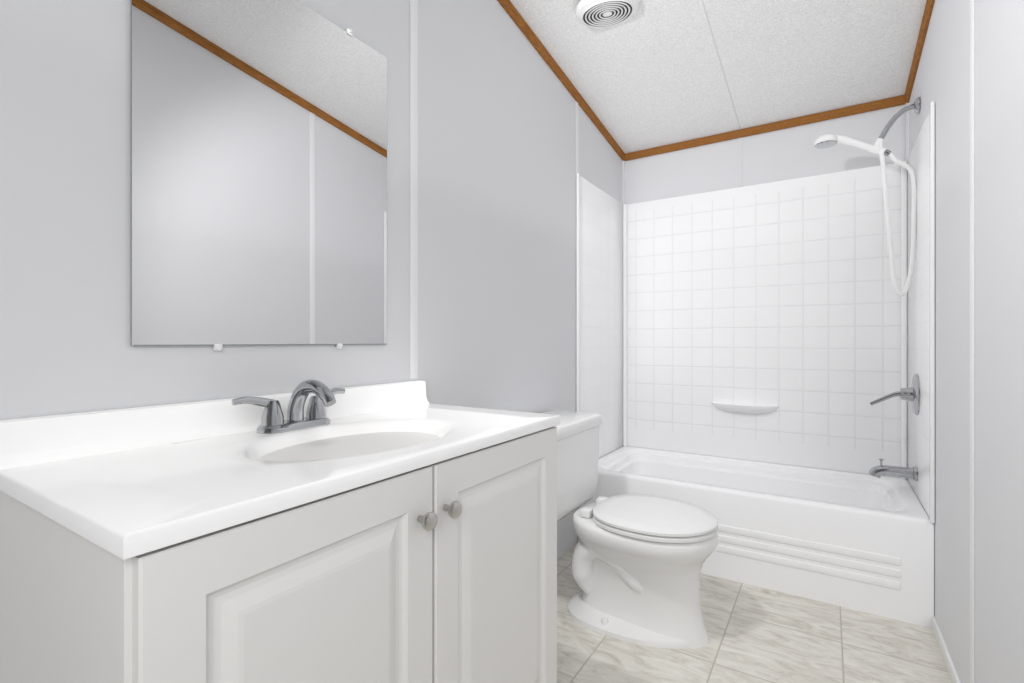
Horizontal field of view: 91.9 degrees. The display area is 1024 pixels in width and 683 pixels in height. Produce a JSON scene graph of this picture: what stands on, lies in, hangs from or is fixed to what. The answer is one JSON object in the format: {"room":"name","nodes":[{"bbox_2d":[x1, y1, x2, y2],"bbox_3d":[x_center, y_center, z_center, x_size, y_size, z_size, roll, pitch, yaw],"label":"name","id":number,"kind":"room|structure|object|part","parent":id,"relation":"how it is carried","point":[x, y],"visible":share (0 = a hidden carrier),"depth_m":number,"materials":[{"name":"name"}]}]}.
{"room":"bathroom","nodes":[
{"label":"bathroom","id":0,"kind":"room"},
{"bbox_2d":[0,0,621,558],"bbox_3d":[-0.362,-0.443,1.487,0.100,2.900,3.919,0,0,33],"label":"wall","id":1,"kind":"structure","parent":0,"point":[497,175],"depth_m":1.42,"materials":[{"name":"white paint"}]},
{"bbox_2d":[131,0,386,350],"bbox_3d":[-0.515,-0.395,1.139,0.012,0.828,0.607,0,0,33],"label":"mirror","id":2,"kind":"object","parent":1,"relation":"attached to","point":[259,127],"visible":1,"depth_m":1.07,"materials":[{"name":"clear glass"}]},
{"bbox_2d":[410,0,417,378],"bbox_3d":[-0.296,-0.621,1.494,0.004,1.465,0.032,0,0,33],"label":"batten","id":3,"kind":"object","parent":1,"relation":"attached to","point":[413,3],"visible":1,"depth_m":1.49,"materials":[{"name":"white"}]},
{"bbox_2d":[497,0,624,160],"bbox_3d":[-0.312,-1.378,1.455,0.017,0.554,3.718,0,0,33],"label":"trim","id":4,"kind":"structure","parent":1,"relation":"attached to","point":[507,5],"depth_m":2.26,"materials":[{"name":"brown wood"}]},
{"bbox_2d":[575,101,578,172],"bbox_3d":[0.323,-1.014,2.465,0.004,0.358,0.032,0,0,33],"label":"batten","id":5,"kind":"object","parent":1,"relation":"attached to","point":[576,102],"visible":0.94,"depth_m":2.46,"materials":[{"name":"white"}]},
{"bbox_2d":[510,0,926,153],"bbox_3d":[0.259,-1.437,1.092,1.572,0.624,3.919,0,0,33],"label":"ceiling","id":6,"kind":"structure","parent":0,"point":[653,78],"depth_m":2.14,"materials":[{"name":"white paint"}]},
{"bbox_2d":[576,0,638,27],"bbox_3d":[0.367,-1.278,1.908,0.240,0.063,0.239,0,0,33],"label":"ceiling vent","id":7,"kind":"object","parent":6,"relation":"in","point":[590,13],"visible":1,"depth_m":1.90,"materials":[{"name":"white plastic"}]},
{"bbox_2d":[701,0,740,129],"bbox_3d":[0.237,-1.397,1.106,0.005,0.517,3.719,0,0,33],"label":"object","id":8,"kind":"structure","parent":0,"point":[701,0],"depth_m":2.15,"materials":[{"name":"white"}]},
{"bbox_2d":[557,544,951,682],"bbox_3d":[0.259,1.047,1.092,1.572,0.080,3.919,0,0,33],"label":"floor","id":9,"kind":"structure","parent":0,"point":[757,634],"depth_m":1.62,"materials":[{"name":"tile"}]},
{"bbox_2d":[0,379,559,682],"bbox_3d":[-0.316,0.543,0.989,0.507,0.927,0.926,0,0,33],"label":"vanity","id":10,"kind":"object","parent":9,"relation":"on","point":[313,533],"visible":1,"depth_m":0.73,"materials":[{"name":"white paint"}]},
{"bbox_3d":[-0.260,0.554,0.678,0.019,0.676,0.434,0,0,33],"label":"door","id":11,"kind":"part","parent":10,"relation":"part of","materials":[{"name":"white paint"}]},
{"bbox_2d":[232,379,344,433],"bbox_3d":[-0.428,0.133,1.047,0.158,0.107,0.265,0,0,33],"label":"faucet","id":12,"kind":"object","parent":10,"relation":"on","point":[316,421],"depth_m":1.04,"materials":[{"name":"silver metal"}]},
{"bbox_3d":[-0.142,0.296,0.819,0.030,0.031,0.031,0,0,33],"label":"knob","id":13,"kind":"part","parent":10,"relation":"part of","materials":[{"name":"silver metal"}]},
{"bbox_3d":[-0.106,0.296,0.874,0.030,0.031,0.031,0,0,33],"label":"knob","id":14,"kind":"part","parent":10,"relation":"part of","materials":[{"name":"silver metal"}]},
{"bbox_3d":[-0.017,0.554,1.060,0.019,0.676,0.460,0,0,33],"label":"door","id":15,"kind":"part","parent":10,"relation":"part of","materials":[{"name":"white paint"}]},
{"bbox_2d":[542,410,718,648],"bbox_3d":[0.368,0.656,1.832,0.736,0.702,0.472,0,0,33],"label":"toilet","id":16,"kind":"object","parent":9,"relation":"on","point":[637,562],"visible":0.87,"depth_m":1.70,"materials":[{"name":"white ceramic"}]},
{"bbox_3d":[0.165,0.328,1.970,0.246,0.047,0.456,0,0,33],"label":"tank lid","id":17,"kind":"part","parent":16,"relation":"part of","materials":[{"name":"white ceramic"}]},
{"bbox_3d":[0.165,0.504,1.970,0.230,0.305,0.440,0,0,33],"label":"tank","id":18,"kind":"part","parent":16,"relation":"part of","materials":[{"name":"white ceramic"}]},
{"bbox_3d":[0.469,0.824,1.776,0.505,0.366,0.366,0,0,33],"label":"bowl","id":19,"kind":"part","parent":16,"relation":"part of","materials":[{"name":"white ceramic"}]},
{"bbox_3d":[0.506,0.632,1.753,0.417,0.017,0.372,0,0,33],"label":"seat","id":20,"kind":"part","parent":16,"relation":"part of","materials":[{"name":"white plastic"}]},
{"bbox_3d":[0.505,0.609,1.754,0.417,0.023,0.372,0,0,33],"label":"seat lid","id":21,"kind":"part","parent":16,"relation":"part of","materials":[{"name":"white plastic"}]},
{"bbox_2d":[576,97,934,627],"bbox_3d":[1.076,0.005,2.374,1.368,2.004,0.674,0,0,33],"label":"tub","id":22,"kind":"object","parent":9,"relation":"on","point":[786,327],"visible":0.96,"depth_m":2.47,"materials":[{"name":"white plastic"}]},
{"bbox_2d":[712,402,778,413],"bbox_3d":[1.228,0.360,2.626,0.330,0.050,0.075,0,0,33],"label":"soap shelf","id":23,"kind":"object","parent":22,"relation":"attached to","point":[717,407],"depth_m":2.62,"materials":[{"name":"white plastic"}]},
{"bbox_2d":[868,458,917,480],"bbox_3d":[1.590,0.536,2.070,0.163,0.082,0.060,0,0,33],"label":"faucet","id":24,"kind":"object","parent":22,"relation":"on","point":[881,470],"depth_m":2.05,"materials":[{"name":"silver metal"}]},
{"bbox_2d":[870,374,919,414],"bbox_3d":[1.592,0.217,2.068,0.158,0.170,0.170,0,0,33],"label":"handle","id":25,"kind":"object","parent":22,"relation":"on","point":[912,393],"depth_m":2.02,"materials":[{"name":"silver metal"}]},
{"bbox_3d":[1.606,-0.921,2.060,0.138,0.152,0.064,0,0,33],"label":"shower mount arm","id":26,"kind":"part","parent":22,"relation":"part of","materials":[{"name":"silver metal"}]},
{"bbox_2d":[625,104,905,473],"bbox_3d":[1.286,-0.443,2.702,1.572,2.900,0.100,0,0,33],"label":"wall","id":27,"kind":"structure","parent":0,"point":[788,153],"depth_m":2.61,"materials":[{"name":"white paint"}]},
{"bbox_2d":[622,161,624,204],"bbox_3d":[0.682,-0.968,3.020,0.012,0.266,0.012,0,0,33],"label":"batten","id":28,"kind":"object","parent":27,"relation":"attached to","point":[623,162],"visible":0.86,"depth_m":3.02,"materials":[{"name":"white"}]},
{"bbox_2d":[738,137,741,186],"bbox_3d":[1.232,-0.968,2.674,0.020,0.266,0.003,0,0,33],"label":"batten","id":29,"kind":"object","parent":27,"relation":"attached to","point":[739,139],"visible":1,"depth_m":2.67,"materials":[{"name":"white"}]},
{"bbox_2d":[624,95,905,160],"bbox_3d":[1.254,-1.120,2.652,1.372,0.038,0.017,0,0,33],"label":"trim","id":30,"kind":"structure","parent":27,"relation":"attached to","point":[899,100],"depth_m":2.57,"materials":[{"name":"brown wood"}]},
{"bbox_2d":[906,0,1023,682],"bbox_3d":[0.874,-0.443,0.699,0.112,2.900,3.919,0,0,33],"label":"wall","id":31,"kind":"structure","parent":0,"point":[942,78],"depth_m":1.22,"materials":[{"name":"white paint"}]},
{"bbox_2d":[904,0,934,102],"bbox_3d":[0.829,-1.378,0.727,0.017,0.554,3.718,0,0,33],"label":"trim","id":32,"kind":"structure","parent":31,"relation":"attached to","point":[929,5],"depth_m":1.96,"materials":[{"name":"brown wood"}]},
{"bbox_2d":[932,616,960,682],"bbox_3d":[0.655,0.984,0.445,0.008,0.045,3.054,0,0,33],"label":"baseboard","id":33,"kind":"structure","parent":31,"relation":"attached to","point":[948,661],"depth_m":1.55,"materials":[{"name":"white plastic"}]},
{"bbox_2d":[970,0,973,682],"bbox_3d":[1.191,-0.131,1.281,0.004,2.274,0.032,0,0,33],"label":"batten","id":34,"kind":"object","parent":31,"relation":"attached to","point":[971,1],"visible":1,"depth_m":1.27,"materials":[{"name":"white"}]}
]}

